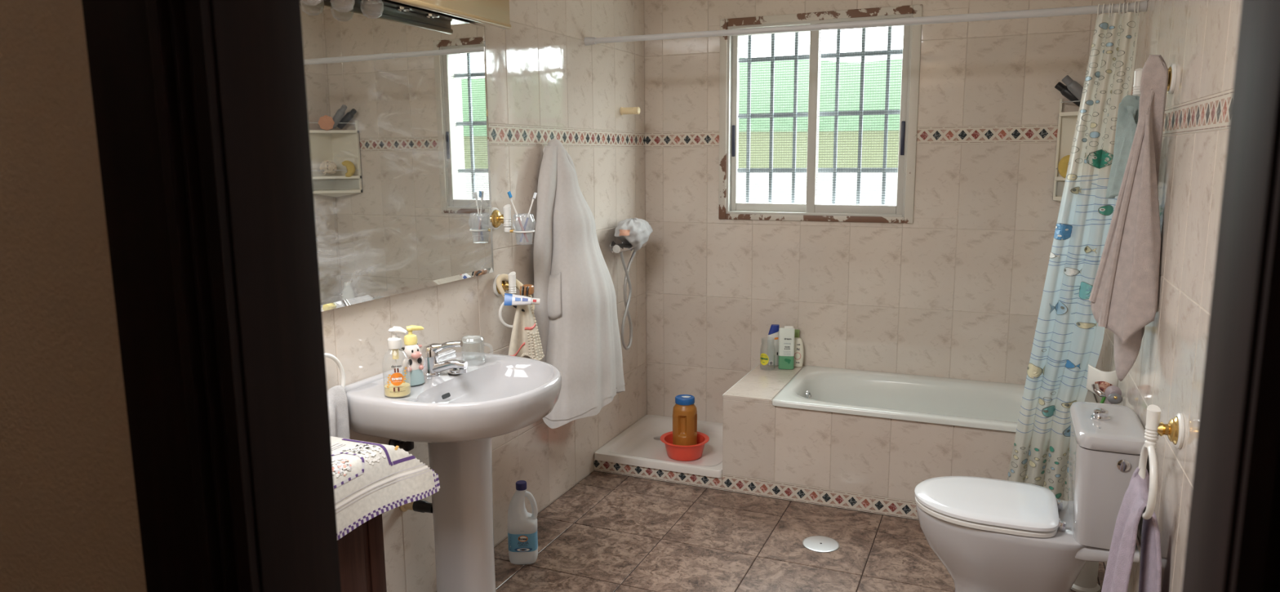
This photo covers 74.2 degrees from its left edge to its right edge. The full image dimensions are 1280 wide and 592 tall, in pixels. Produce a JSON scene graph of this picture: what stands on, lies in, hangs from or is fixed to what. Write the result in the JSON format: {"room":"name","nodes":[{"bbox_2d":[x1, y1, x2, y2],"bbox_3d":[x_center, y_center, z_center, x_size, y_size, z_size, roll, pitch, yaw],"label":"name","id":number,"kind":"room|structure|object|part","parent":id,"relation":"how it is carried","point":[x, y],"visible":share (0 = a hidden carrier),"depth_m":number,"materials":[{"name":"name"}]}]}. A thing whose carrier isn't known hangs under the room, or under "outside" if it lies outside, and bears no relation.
{"room":"bathroom","nodes":[
{"label":"bathroom","id":0,"kind":"room"},
{"bbox_2d":[0,0,146,591],"bbox_3d":[0.109,0.145,0.693,3.578,2.760,0.102,4,10,23],"label":"wall","id":1,"kind":"structure","parent":0,"point":[69,517],"depth_m":0.95,"materials":[{"name":"paint"}]},
{"bbox_2d":[81,0,1279,591],"bbox_3d":[0.006,0.308,0.755,1.152,2.220,0.128,4,10,23],"label":"door frame","id":2,"kind":"structure","parent":1,"relation":"in","point":[200,107],"depth_m":0.83,"materials":[{"name":"brown wood"}]},
{"bbox_3d":[-0.470,0.308,0.903,0.162,2.180,0.022,4,10,23],"label":"casing","id":3,"kind":"part","parent":2,"relation":"part of","materials":[{"name":"brown wood"}]},
{"bbox_3d":[0.440,0.364,0.518,0.162,2.180,0.022,4,10,23],"label":"casing","id":4,"kind":"part","parent":2,"relation":"part of","materials":[{"name":"brown wood"}]},
{"bbox_2d":[321,0,646,591],"bbox_3d":[-0.743,-0.231,3.030,0.151,2.760,3.583,4,10,23],"label":"wall","id":5,"kind":"structure","parent":0,"point":[544,83],"depth_m":3.52,"materials":[{"name":"beige tile"}]},
{"bbox_2d":[324,352,345,388],"bbox_3d":[-0.923,0.237,2.413,0.052,0.211,0.182,4,10,23],"label":"towel ring","id":6,"kind":"object","parent":5,"relation":"attached to","point":[335,358],"visible":0.21,"depth_m":2.47,"materials":[{"name":"white plastic"}]},
{"bbox_2d":[327,385,350,439],"bbox_3d":[-0.902,0.387,2.428,0.064,0.242,0.130,4,10,23],"label":"hand towel","id":7,"kind":"object","parent":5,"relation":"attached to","point":[338,406],"visible":0.24,"depth_m":2.45,"materials":[{"name":"white fabric"}]},
{"bbox_2d":[299,0,493,311],"bbox_3d":[-0.804,-0.447,2.620,0.026,0.904,1.194,4,10,23],"label":"wall mirror","id":8,"kind":"object","parent":5,"relation":"attached to","point":[397,100],"visible":0.76,"depth_m":2.66,"materials":[{"name":"mirror"},{"name":"clear glass"}]},
{"bbox_2d":[388,439,413,451],"bbox_3d":[-0.776,0.455,2.762,0.074,0.115,0.052,4,10,23],"label":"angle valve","id":9,"kind":"object","parent":5,"relation":"attached to","point":[406,446],"visible":0.39,"depth_m":2.76,"materials":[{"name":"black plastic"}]},
{"bbox_3d":[-0.754,0.487,2.759,0.022,0.030,0.036,4,10,23],"label":"handle","id":10,"kind":"part","parent":9,"relation":"part of","materials":[{"name":"black plastic"}]},
{"bbox_2d":[306,0,511,30],"bbox_3d":[-0.794,-0.977,2.393,0.161,0.361,1.352,4,10,23],"label":"light","id":11,"kind":"object","parent":5,"relation":"attached to","point":[495,13],"visible":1,"depth_m":2.78,"materials":[{"name":"beige paint"}]},
{"bbox_3d":[-0.803,-0.877,2.406,0.145,0.006,1.338,4,10,23],"label":"reflector plate","id":12,"kind":"part","parent":11,"relation":"part of","materials":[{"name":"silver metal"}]},
{"bbox_3d":[-0.729,-0.849,2.387,0.022,0.018,1.352,4,10,23],"label":"edge moulding","id":13,"kind":"part","parent":11,"relation":"part of","materials":[{"name":"beige paint"}]},
{"bbox_3d":[-0.729,-1.000,2.360,0.010,0.305,1.350,4,10,23],"label":"panel","id":14,"kind":"part","parent":11,"relation":"part of","materials":[{"name":"beige paint"}]},
{"bbox_2d":[493,271,515,328],"bbox_3d":[-0.508,0.016,3.306,0.096,0.222,0.103,4,10,23],"label":"towel ring","id":15,"kind":"object","parent":5,"relation":"attached to","point":[510,286],"visible":0.59,"depth_m":3.28,"materials":[{"name":"white plastic"}]},
{"bbox_3d":[-0.497,-0.040,3.292,0.031,0.108,0.031,4,10,23],"label":"post","id":16,"kind":"part","parent":15,"relation":"part of","materials":[{"name":"white plastic"}]},
{"bbox_2d":[496,273,534,312],"bbox_3d":[-0.485,-0.009,3.300,0.154,0.158,0.078,-7,11,-33],"label":"headband","id":17,"kind":"object","parent":15,"relation":"hanging from","point":[500,277],"visible":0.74,"depth_m":3.27,"materials":[{"name":"beige fabric"}]},
{"bbox_2d":[520,284,533,295],"bbox_3d":[-0.439,-0.024,3.282,0.043,0.040,0.052,4,10,23],"label":"hair clip","id":18,"kind":"object","parent":17,"relation":"attached to","point":[527,289],"visible":1,"depth_m":3.27,"materials":[{"name":"brown plastic"}]},
{"bbox_2d":[503,293,539,305],"bbox_3d":[-0.452,0.012,3.238,0.137,0.048,0.027,-2,9,-9],"label":"toothpaste tube","id":19,"kind":"object","parent":15,"relation":"on","point":[509,299],"visible":1,"depth_m":3.23,"materials":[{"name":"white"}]},
{"bbox_2d":[515,297,520,301],"bbox_3d":[-0.465,0.012,3.226,0.022,0.014,0.006,-1,9,-4],"label":"print","id":20,"kind":"object","parent":19,"relation":"on","point":[517,299],"depth_m":3.23,"materials":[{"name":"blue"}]},
{"bbox_2d":[507,304,544,360],"bbox_3d":[-0.448,0.137,3.297,0.178,0.249,0.053,-7,11,-34],"label":"cloth","id":21,"kind":"object","parent":15,"relation":"hanging from","point":[525,340],"visible":0.84,"depth_m":3.30,"materials":[{"name":"beige fabric"}]},
{"bbox_2d":[491,204,534,232],"bbox_3d":[-0.483,-0.294,3.225,0.170,0.108,0.093,4,10,23],"label":"toothbrush holder","id":22,"kind":"object","parent":5,"relation":"attached to","point":[497,218],"visible":0.93,"depth_m":3.23,"materials":[{"name":"white plastic"}]},
{"bbox_3d":[-0.507,-0.295,3.231,0.031,0.108,0.031,4,10,23],"label":"post","id":23,"kind":"part","parent":22,"relation":"part of","materials":[{"name":"white plastic"}]},
{"bbox_2d":[609,240,647,350],"bbox_3d":[-0.060,-0.053,4.346,0.102,0.642,0.340,4,10,23],"label":"shower mixer","id":24,"kind":"object","parent":5,"relation":"attached to","point":[614,247],"visible":0.8,"depth_m":4.27,"materials":[{"name":"silver metal"}]},
{"bbox_3d":[-0.107,-0.233,4.171,0.048,0.048,0.040,4,10,23],"label":"knob","id":25,"kind":"part","parent":24,"relation":"part of","materials":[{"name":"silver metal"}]},
{"bbox_2d":[614,217,653,252],"bbox_3d":[-0.037,-0.309,4.274,0.159,0.176,0.317,4,10,23],"label":"cap","id":26,"kind":"object","parent":24,"relation":"on","point":[636,231],"visible":0.98,"depth_m":4.20,"materials":[{"name":"white"}]},
{"bbox_2d":[619,106,640,115],"bbox_3d":[-0.047,-0.930,4.252,0.100,0.040,0.040,4,10,23],"label":"peg","id":27,"kind":"object","parent":5,"relation":"attached to","point":[632,110],"visible":1,"depth_m":4.24,"materials":[{"name":"beige plastic"}]},
{"bbox_2d":[583,0,1146,45],"bbox_3d":[0.776,-1.096,3.440,2.226,0.048,0.038,4,10,23],"label":"curtain rod","id":28,"kind":"object","parent":5,"relation":"attached to","point":[1087,10],"visible":1,"depth_m":3.33,"materials":[{"name":"grey metal"}]},
{"bbox_2d":[1007,0,1140,501],"bbox_3d":[1.624,-0.118,3.199,0.345,1.894,0.091,2,10,13],"label":"shower curtain","id":29,"kind":"object","parent":28,"relation":"hanging from","point":[1068,338],"visible":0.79,"depth_m":3.19,"materials":[{"name":"plastic"}]},
{"bbox_2d":[435,470,1106,591],"bbox_3d":[0.003,1.296,1.959,2.528,0.120,5.800,4,10,23],"label":"floor","id":30,"kind":"structure","parent":0,"point":[609,531],"depth_m":3.37,"materials":[{"name":"brown tile"}]},
{"bbox_2d":[337,513,386,591],"bbox_3d":[-0.976,0.836,2.054,0.293,0.775,0.762,4,10,23],"label":"base cabinet","id":31,"kind":"object","parent":30,"relation":"on","point":[361,550],"visible":0.06,"depth_m":2.25,"materials":[{"name":"brown wood"}]},
{"bbox_3d":[-0.772,0.795,2.166,0.006,0.525,0.208,4,10,23],"label":"door panel","id":32,"kind":"part","parent":31,"relation":"part of","materials":[{"name":"brown wood"}]},
{"bbox_3d":[-0.782,0.795,2.170,0.018,0.675,0.358,4,10,23],"label":"door","id":33,"kind":"part","parent":31,"relation":"part of","materials":[{"name":"brown wood"}]},
{"bbox_3d":[-0.771,0.795,2.166,0.007,0.675,0.358,4,10,23],"label":"door frame","id":34,"kind":"part","parent":31,"relation":"part of","materials":[{"name":"brown wood"}]},
{"bbox_2d":[330,435,439,539],"bbox_3d":[-0.894,0.522,2.055,0.392,0.172,0.804,4,10,23],"label":"embroidered cloth","id":35,"kind":"object","parent":31,"relation":"on","point":[371,479],"visible":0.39,"depth_m":2.22,"materials":[{"name":"white linen"},{"name":"purple embroidery thread"}]},
{"bbox_2d":[344,349,561,591],"bbox_3d":[-0.536,0.674,2.737,0.558,0.866,0.624,4,10,23],"label":"washbasin","id":36,"kind":"object","parent":30,"relation":"on","point":[458,415],"visible":0.85,"depth_m":2.69,"materials":[{"name":"grey ceramic"}]},
{"bbox_2d":[382,326,411,396],"bbox_3d":[-0.712,0.188,2.469,0.077,0.204,0.078,-3,10,-17],"label":"soap dispenser","id":37,"kind":"object","parent":36,"relation":"on","point":[397,387],"visible":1,"depth_m":2.45,"materials":[{"name":"clear plastic"}]},
{"bbox_2d":[399,324,424,386],"bbox_3d":[-0.697,0.179,2.587,0.078,0.183,0.065,-9,13,-42],"label":"dispenser","id":38,"kind":"object","parent":36,"relation":"on","point":[411,349],"visible":0.97,"depth_m":2.57,"materials":[{"name":"white plastic"}]},
{"bbox_3d":[-0.713,0.209,2.568,0.015,0.035,0.015,-9,13,-42],"label":"arm","id":39,"kind":"part","parent":38,"relation":"part of","materials":[{"name":"white ceramic"}]},
{"bbox_3d":[-0.672,0.203,2.604,0.015,0.035,0.015,-9,13,-42],"label":"arm","id":40,"kind":"part","parent":38,"relation":"part of","materials":[{"name":"white ceramic"}]},
{"bbox_2d":[399,499,432,512],"bbox_3d":[-0.739,0.699,2.826,0.120,0.056,0.056,4,10,23],"label":"trap","id":41,"kind":"object","parent":36,"relation":"attached to","point":[420,505],"visible":0.68,"depth_m":2.81,"materials":[{"name":"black plastic"}]},
{"bbox_2d":[421,340,467,376],"bbox_3d":[-0.628,0.197,2.697,0.160,0.115,0.060,4,10,23],"label":"tap","id":42,"kind":"object","parent":36,"relation":"on","point":[432,366],"visible":0.94,"depth_m":2.69,"materials":[{"name":"silver metal"}]},
{"bbox_3d":[-0.623,0.162,2.697,0.120,0.044,0.031,2,10,16],"label":"lever","id":43,"kind":"part","parent":42,"relation":"part of","materials":[{"name":"silver metal"}]},
{"bbox_3d":[-0.609,0.226,2.703,0.125,0.053,0.038,2,10,14],"label":"spout","id":44,"kind":"part","parent":42,"relation":"part of","materials":[{"name":"silver metal"}]},
{"bbox_2d":[447,368,459,373],"bbox_3d":[-0.599,0.236,2.744,0.048,0.024,0.048,4,10,23],"label":"strainer","id":45,"kind":"object","parent":36,"relation":"on","point":[453,371],"visible":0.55,"depth_m":2.73,"materials":[{"name":"silver metal"}]},
{"bbox_3d":[-0.536,0.324,2.679,0.553,0.138,0.624,4,10,23],"label":"bowl","id":46,"kind":"part","parent":36,"relation":"part of","materials":[{"name":"grey ceramic"}]},
{"bbox_2d":[506,480,537,564],"bbox_3d":[-0.450,0.866,3.251,0.115,0.318,0.094,-1,9,-1],"label":"bottle","id":47,"kind":"object","parent":30,"relation":"on","point":[522,535],"visible":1,"depth_m":3.22,"materials":[{"name":"plastic"}]},
{"bbox_2d":[510,530,532,551],"bbox_3d":[-0.458,0.931,3.221,0.094,0.086,0.014,1,9,8],"label":"print","id":48,"kind":"object","parent":47,"relation":"attached to","point":[520,540],"depth_m":3.22,"materials":[{"name":"blue paper"}]},
{"bbox_3d":[-0.419,0.805,3.244,0.052,0.125,0.022,-1,9,-1],"label":"handle","id":49,"kind":"part","parent":47,"relation":"part of","materials":[{"name":"plastic"}]},
{"bbox_2d":[593,455,722,489],"bbox_3d":[0.211,0.797,4.384,0.666,0.078,0.685,4,10,23],"label":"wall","id":50,"kind":"structure","parent":30,"relation":"on","point":[599,465],"depth_m":4.07,"materials":[{"name":"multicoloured tile"}]},
{"bbox_2d":[594,414,723,477],"bbox_3d":[0.209,0.772,4.377,0.665,0.062,0.693,4,10,23],"label":"shower tray","id":51,"kind":"object","parent":50,"relation":"on","point":[640,444],"visible":0.68,"depth_m":4.37,"materials":[{"name":"white ceramic"}]},
{"bbox_2d":[660,431,709,461],"bbox_3d":[0.227,0.765,4.304,0.250,0.094,0.250,4,10,23],"label":"plastic bowl","id":52,"kind":"object","parent":51,"relation":"in","point":[677,452],"visible":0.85,"depth_m":4.23,"materials":[{"name":"red plastic"}]},
{"bbox_2d":[672,394,697,445],"bbox_3d":[0.227,0.656,4.289,0.125,0.300,0.125,0,9,3],"label":"plastic jug","id":53,"kind":"object","parent":52,"relation":"in","point":[684,411],"visible":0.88,"depth_m":4.24,"materials":[{"name":"brown plastic"}]},
{"bbox_3d":[0.226,0.523,4.267,0.098,0.030,0.098,0,9,3],"label":"lid","id":54,"kind":"part","parent":53,"relation":"part of","materials":[{"name":"blue plastic"}]},
{"bbox_2d":[802,535,839,552],"bbox_3d":[0.725,0.992,3.393,0.146,0.004,0.146,4,10,23],"label":"floor drain","id":55,"kind":"object","parent":30,"relation":"on","point":[822,544],"visible":1,"depth_m":3.38,"materials":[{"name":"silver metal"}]},
{"bbox_2d":[722,362,1016,519],"bbox_3d":[1.232,0.670,3.920,1.562,0.462,0.687,4,10,23],"label":"tub surround","id":56,"kind":"object","parent":30,"relation":"on","point":[850,461],"visible":0.52,"depth_m":3.71,"materials":[{"name":"beige tile"}]},
{"bbox_3d":[0.514,0.403,4.186,0.004,0.008,0.687,4,10,23],"label":"edge trim","id":57,"kind":"part","parent":56,"relation":"part of","materials":[{"name":"beige tile"}]},
{"bbox_2d":[760,337,775,365],"bbox_3d":[0.652,0.294,4.321,0.078,0.160,0.080,1,9,6],"label":"label","id":58,"kind":"object","parent":56,"relation":"on","point":[764,358],"visible":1,"depth_m":4.29,"materials":[{"name":"yellow paper"}]},
{"bbox_2d":[766,324,779,365],"bbox_3d":[0.693,0.254,4.394,0.066,0.214,0.045,1,9,9],"label":"shampoo bottle","id":59,"kind":"object","parent":56,"relation":"on","point":[772,352],"visible":0.81,"depth_m":4.38,"materials":[{"name":"white plastic"}]},
{"bbox_2d":[777,325,795,368],"bbox_3d":[0.747,0.262,4.319,0.079,0.222,0.042,1,9,10],"label":"bottle","id":60,"kind":"object","parent":56,"relation":"on","point":[786,334],"visible":1,"depth_m":4.30,"materials":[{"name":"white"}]},
{"bbox_2d":[783,337,789,355],"bbox_3d":[0.748,0.257,4.296,0.037,0.091,0.001,1,9,10],"label":"print","id":61,"kind":"object","parent":60,"relation":"on","point":[786,347],"depth_m":4.30},
{"bbox_2d":[784,358,791,363],"bbox_3d":[0.751,0.331,4.308,0.033,0.027,0.001,1,9,11],"label":"print","id":62,"kind":"object","parent":60,"relation":"attached to","point":[785,359],"depth_m":4.31},
{"bbox_2d":[794,328,799,337],"bbox_3d":[0.807,0.266,4.400,0.042,0.188,0.023,4,10,23],"label":"cap","id":63,"kind":"object","parent":56,"relation":"on","point":[797,331],"visible":0.3,"depth_m":4.38,"materials":[{"name":"green plastic"}]},
{"bbox_2d":[793,337,804,367],"bbox_3d":[0.810,0.290,4.368,0.068,0.150,0.041,2,10,17],"label":"lotion bottle","id":64,"kind":"object","parent":56,"relation":"on","point":[798,344],"visible":0.8,"depth_m":4.35,"materials":[{"name":"beige plastic"}]},
{"bbox_2d":[794,343,800,363],"bbox_3d":[0.809,0.296,4.347,0.036,0.103,0.001,2,10,17],"label":"print","id":65,"kind":"object","parent":64,"relation":"attached to","point":[797,346],"depth_m":4.35,"materials":[{"name":"grey"}]},
{"bbox_2d":[772,365,1097,431],"bbox_3d":[1.334,0.618,3.860,1.332,0.346,0.698,4,10,23],"label":"bathtub","id":66,"kind":"object","parent":56,"relation":"in","point":[989,405],"visible":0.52,"depth_m":4.06,"materials":[{"name":"white ceramic"}]},
{"bbox_2d":[914,401,1146,591],"bbox_3d":[1.216,0.711,2.719,0.642,0.769,0.391,4,10,23],"label":"toilet","id":67,"kind":"object","parent":30,"relation":"on","point":[990,535],"visible":0.91,"depth_m":2.59,"materials":[{"name":"grey ceramic"}]},
{"bbox_3d":[1.119,0.682,2.757,0.427,0.018,0.364,4,10,23],"label":"seat","id":68,"kind":"part","parent":67,"relation":"part of","materials":[{"name":"white plastic"}]},
{"bbox_3d":[1.119,0.659,2.753,0.431,0.024,0.368,4,10,23],"label":"lid","id":69,"kind":"part","parent":67,"relation":"part of","materials":[{"name":"white plastic"}]},
{"bbox_3d":[1.174,0.892,2.768,0.533,0.398,0.360,4,10,23],"label":"bowl","id":70,"kind":"part","parent":67,"relation":"part of","materials":[{"name":"grey ceramic"}]},
{"bbox_3d":[1.422,0.394,2.577,0.189,0.043,0.391,4,10,23],"label":"cistern lid","id":71,"kind":"part","parent":67,"relation":"part of","materials":[{"name":"grey ceramic"}]},
{"bbox_2d":[1071,560,1100,591],"bbox_3d":[1.589,0.883,3.011,0.110,0.330,0.110,4,10,23],"label":"toilet brush","id":72,"kind":"object","parent":30,"relation":"on","point":[1086,580],"visible":0.29,"depth_m":2.99,"materials":[{"name":"white plastic"}]},
{"bbox_2d":[644,0,1124,422],"bbox_3d":[1.093,-0.451,4.282,2.528,2.760,0.201,4,10,23],"label":"wall","id":73,"kind":"structure","parent":0,"point":[956,291],"depth_m":4.17,"materials":[{"name":"beige tile"}]},
{"bbox_2d":[718,4,922,223],"bbox_3d":[0.900,-0.892,4.278,0.980,1.013,0.204,4,10,23],"label":"window","id":74,"kind":"structure","parent":73,"relation":"in","point":[729,207],"depth_m":4.20,"materials":[{"name":"grey paint"}]},
{"bbox_3d":[0.436,-0.906,4.389,0.039,1.013,0.044,4,10,23],"label":"casing","id":75,"kind":"part","parent":74,"relation":"part of","materials":[{"name":"white paint"}]},
{"bbox_3d":[0.469,-0.906,4.404,0.014,0.952,0.081,4,10,23],"label":"track frame","id":76,"kind":"part","parent":74,"relation":"part of","materials":[{"name":"grey paint"}]},
{"bbox_3d":[0.493,-0.905,4.405,0.030,0.925,0.026,4,10,23],"label":"sash","id":77,"kind":"part","parent":74,"relation":"part of","materials":[{"name":"grey paint"}]},
{"bbox_3d":[0.684,-0.459,4.397,0.377,0.044,0.026,4,10,23],"label":"sash rail","id":78,"kind":"part","parent":74,"relation":"part of","materials":[{"name":"white metal"}]},
{"bbox_3d":[0.676,-1.334,4.253,0.377,0.032,0.026,4,10,23],"label":"sash rail","id":79,"kind":"part","parent":74,"relation":"part of","materials":[{"name":"white metal"}]},
{"bbox_3d":[0.861,-0.877,4.217,0.045,0.925,0.026,4,10,23],"label":"sash","id":80,"kind":"part","parent":74,"relation":"part of","materials":[{"name":"grey paint"}]},
{"bbox_3d":[0.872,-0.395,4.287,0.900,0.030,0.042,4,10,23],"label":"casing","id":81,"kind":"part","parent":74,"relation":"part of","materials":[{"name":"white paint"}]},
{"bbox_3d":[0.881,-0.418,4.305,0.881,0.014,0.085,4,10,23],"label":"track frame","id":82,"kind":"part","parent":74,"relation":"part of","materials":[{"name":"grey paint"}]},
{"bbox_2d":[737,26,902,204],"bbox_3d":[0.911,-0.895,4.307,0.915,0.960,0.028,4,10,23],"label":"window grille","id":83,"kind":"object","parent":74,"relation":"attached to","point":[863,53],"visible":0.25,"depth_m":4.29,"materials":[{"name":"grey metal"}]},
{"bbox_3d":[0.874,-1.342,4.155,0.881,0.018,0.081,4,10,23],"label":"track frame","id":84,"kind":"part","parent":74,"relation":"part of","materials":[{"name":"grey paint"}]},
{"bbox_3d":[0.864,-1.361,4.128,0.900,0.038,0.042,4,10,23],"label":"casing","id":85,"kind":"part","parent":74,"relation":"part of","materials":[{"name":"white paint"}]},
{"bbox_3d":[1.068,-0.430,4.202,0.396,0.044,0.026,4,10,23],"label":"sash rail","id":86,"kind":"part","parent":74,"relation":"part of","materials":[{"name":"white metal"}]},
{"bbox_3d":[1.060,-1.305,4.059,0.396,0.032,0.026,4,10,23],"label":"sash rail","id":87,"kind":"part","parent":74,"relation":"part of","materials":[{"name":"white metal"}]},
{"bbox_3d":[1.287,-0.856,4.057,0.013,0.952,0.081,4,10,23],"label":"track frame","id":88,"kind":"part","parent":74,"relation":"part of","materials":[{"name":"grey paint"}]},
{"bbox_3d":[1.300,-0.853,4.023,0.041,1.013,0.044,4,10,23],"label":"casing","id":89,"kind":"part","parent":74,"relation":"part of","materials":[{"name":"white paint"}]},
{"bbox_2d":[1052,98,1079,201],"bbox_3d":[1.926,-0.617,3.657,0.222,0.475,0.222,4,10,23],"label":"corner shelf","id":90,"kind":"object","parent":73,"relation":"attached to","point":[1067,121],"visible":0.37,"depth_m":3.77,"materials":[{"name":"beige plastic"}]},
{"bbox_3d":[1.868,-0.653,3.788,0.010,0.445,0.019,4,10,23],"label":"post","id":91,"kind":"part","parent":90,"relation":"part of","materials":[{"name":"beige plastic"}]},
{"bbox_2d":[1057,155,1070,177],"bbox_3d":[1.889,-0.570,3.738,0.051,0.103,0.079,-8,12,-38],"label":"sponge","id":92,"kind":"object","parent":90,"relation":"on","point":[1063,164],"visible":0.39,"depth_m":3.73,"materials":[{"name":"yellow"}]},
{"bbox_3d":[1.969,-0.611,3.760,0.222,0.370,0.003,4,10,23],"label":"panel","id":93,"kind":"part","parent":90,"relation":"part of","materials":[{"name":"beige plastic"}]},
{"bbox_2d":[1054,81,1079,106],"bbox_3d":[1.889,-0.874,3.697,0.145,0.122,0.047,4,10,23],"label":"bottle","id":94,"kind":"object","parent":90,"relation":"on","point":[1060,86],"visible":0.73,"depth_m":3.69,"materials":[{"name":"black plastic"}]},
{"bbox_3d":[1.916,-0.836,3.618,0.004,0.005,0.283,-4,10,-21],"label":"rail","id":95,"kind":"part","parent":90,"relation":"part of","materials":[{"name":"silver metal"}]},
{"bbox_2d":[1061,75,1083,102],"bbox_3d":[1.888,-0.879,3.643,0.139,0.142,0.049,4,10,23],"label":"bottle","id":96,"kind":"object","parent":90,"relation":"on","point":[1074,87],"visible":0.76,"depth_m":3.63,"materials":[{"name":"grey plastic"}]},
{"bbox_2d":[1093,0,1242,591],"bbox_3d":[1.443,-0.097,2.106,0.151,2.760,3.583,4,10,23],"label":"wall","id":97,"kind":"structure","parent":0,"point":[1199,37],"depth_m":2.14,"materials":[{"name":"beige tile"}]},
{"bbox_2d":[1091,382,1122,404],"bbox_3d":[1.650,0.429,3.008,0.071,0.227,0.113,-9,13,-44],"label":"tap","id":98,"kind":"object","parent":97,"relation":"attached to","point":[1113,393],"visible":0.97,"depth_m":2.99,"materials":[{"name":"silver metal"}]},
{"bbox_3d":[1.648,0.337,3.021,0.070,0.050,0.031,8,12,42],"label":"spout","id":99,"kind":"part","parent":98,"relation":"part of","materials":[{"name":"silver metal"}]},
{"bbox_2d":[1085,364,1118,394],"bbox_3d":[1.657,0.306,3.040,0.104,0.104,0.046,8,12,41],"label":"pouch","id":100,"kind":"object","parent":98,"relation":"hanging from","point":[1105,379],"visible":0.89,"depth_m":3.02,"materials":[{"name":"white"}]},
{"bbox_2d":[1094,381,1112,391],"bbox_3d":[1.655,0.330,3.027,0.059,0.056,0.021,7,12,38],"label":"picture","id":101,"kind":"object","parent":100,"relation":"attached to","point":[1103,384],"depth_m":3.01},
{"bbox_2d":[1099,396,1106,403],"bbox_3d":[1.620,0.436,3.032,0.082,0.168,0.013,1,9,11],"label":"strap","id":102,"kind":"object","parent":98,"relation":"attached to","point":[1103,399],"visible":0.23,"depth_m":3.01,"materials":[{"name":"green"}]},
{"bbox_3d":[1.660,0.359,2.959,0.048,0.037,0.030,4,10,23],"label":"knob","id":103,"kind":"part","parent":98,"relation":"part of","materials":[{"name":"grey plastic"}]},
{"bbox_2d":[1105,94,1139,198],"bbox_3d":[1.550,-0.468,2.669,0.118,0.323,0.182,4,10,23],"label":"bath towel","id":104,"kind":"object","parent":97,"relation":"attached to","point":[1128,108],"visible":0.7,"depth_m":2.66,"materials":[{"name":"teal fabric"}]},
{"bbox_2d":[1088,54,1168,381],"bbox_3d":[1.443,-0.213,2.513,0.174,0.970,0.225,4,10,23],"label":"bath towel","id":105,"kind":"object","parent":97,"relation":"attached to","point":[1123,298],"visible":1,"depth_m":2.45,"materials":[{"name":"fabric"}]},
{"bbox_2d":[1101,466,1161,591],"bbox_3d":[1.263,0.724,2.180,0.129,0.567,0.217,4,10,23],"label":"hand towel","id":106,"kind":"object","parent":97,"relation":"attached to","point":[1122,547],"visible":0.88,"depth_m":2.13,"materials":[{"name":"pink fabric"}]},
{"bbox_2d":[1132,68,1142,96],"bbox_3d":[1.579,-0.656,2.636,0.075,0.108,0.086,4,10,23],"label":"towel hook","id":107,"kind":"object","parent":97,"relation":"attached to","point":[1138,72],"visible":0.29,"depth_m":2.64,"materials":[{"name":"white plastic"}]},
{"bbox_2d":[1144,62,1176,94],"bbox_3d":[1.495,-0.626,2.441,0.075,0.108,0.086,4,10,23],"label":"towel hook","id":108,"kind":"object","parent":97,"relation":"attached to","point":[1172,68],"visible":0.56,"depth_m":2.40,"materials":[{"name":"white plastic"}]},
{"bbox_2d":[1137,404,1184,519],"bbox_3d":[1.282,0.412,2.089,0.075,0.286,0.191,4,10,23],"label":"towel ring","id":109,"kind":"object","parent":97,"relation":"attached to","point":[1174,429],"visible":0.94,"depth_m":2.06,"materials":[{"name":"white plastic"}]},
{"bbox_3d":[1.261,0.323,2.084,0.031,0.108,0.031,4,10,23],"label":"post","id":110,"kind":"part","parent":109,"relation":"part of","materials":[{"name":"white plastic"}]},
{"bbox_3d":[-0.441,-0.254,3.219,0.089,0.115,0.089,4,10,23],"label":"glass","id":111,"kind":"object","parent":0,"visible":0},
{"bbox_2d":[506,191,528,242],"bbox_3d":[-0.461,-0.299,3.198,0.078,0.196,0.018,-3,10,-16],"label":"toothbrush","id":112,"kind":"object","parent":111,"relation":"in","point":[509,194],"visible":1,"depth_m":3.20,"materials":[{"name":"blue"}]},
{"bbox_3d":[-0.445,-0.252,3.215,0.043,0.098,0.010,-3,10,-14],"label":"handle","id":113,"kind":"part","parent":112,"relation":"part of","materials":[{"name":"white"}]},
{"bbox_2d":[519,192,537,242],"bbox_3d":[-0.425,-0.298,3.215,0.071,0.189,0.017,-3,10,-12],"label":"toothbrush","id":114,"kind":"object","parent":111,"relation":"in","point":[535,193],"visible":1,"depth_m":3.21,"materials":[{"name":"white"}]},
{"bbox_3d":[-0.441,-0.252,3.222,0.038,0.095,0.010,-2,9,-11],"label":"handle","id":115,"kind":"part","parent":114,"relation":"part of","materials":[{"name":"blue"}]},
{"label":"outside","id":116,"kind":"structure","parent":0,"visible":0},
{"bbox_2d":[737,130,899,168],"bbox_3d":[9.317,-3.749,19.682,85.000,2.149,17.000,4,10,23],"label":"slope","id":117,"kind":"structure","parent":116,"point":[872,157],"depth_m":21.01,"materials":[{"name":"green"}]},
{"bbox_2d":[738,57,902,132],"bbox_3d":[14.450,-5.558,25.127,70.002,4.472,4.716,4,10,23],"label":"treeline","id":118,"kind":"object","parent":117,"relation":"on","point":[875,72],"visible":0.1,"depth_m":26.84,"materials":[{"name":"green plant"}]},
{"bbox_3d":[-0.379,-0.613,3.580,0.048,0.040,0.040,4,10,23],"label":"robe hook","id":119,"kind":"object","parent":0,"visible":0},
{"bbox_2d":[533,138,625,428],"bbox_3d":[-0.250,-0.081,3.656,0.280,1.179,0.598,4,10,23],"label":"bathrobe","id":120,"kind":"object","parent":119,"relation":"hanging from","point":[575,315],"visible":0.91,"depth_m":3.53,"materials":[{"name":"white fabric"}]},
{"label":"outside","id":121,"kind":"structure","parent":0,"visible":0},
{"bbox_3d":[4.149,0.600,8.096,85.000,0.200,8.800,4,10,23],"label":"ground","id":122,"kind":"structure","parent":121,"visible":0},
{"bbox_2d":[737,172,897,205],"bbox_3d":[5.920,-0.936,12.060,85.000,1.720,0.250,4,10,23],"label":"wall","id":123,"kind":"structure","parent":122,"relation":"on","point":[871,183],"depth_m":13.12,"materials":[{"name":"grey paint"}]}
]}

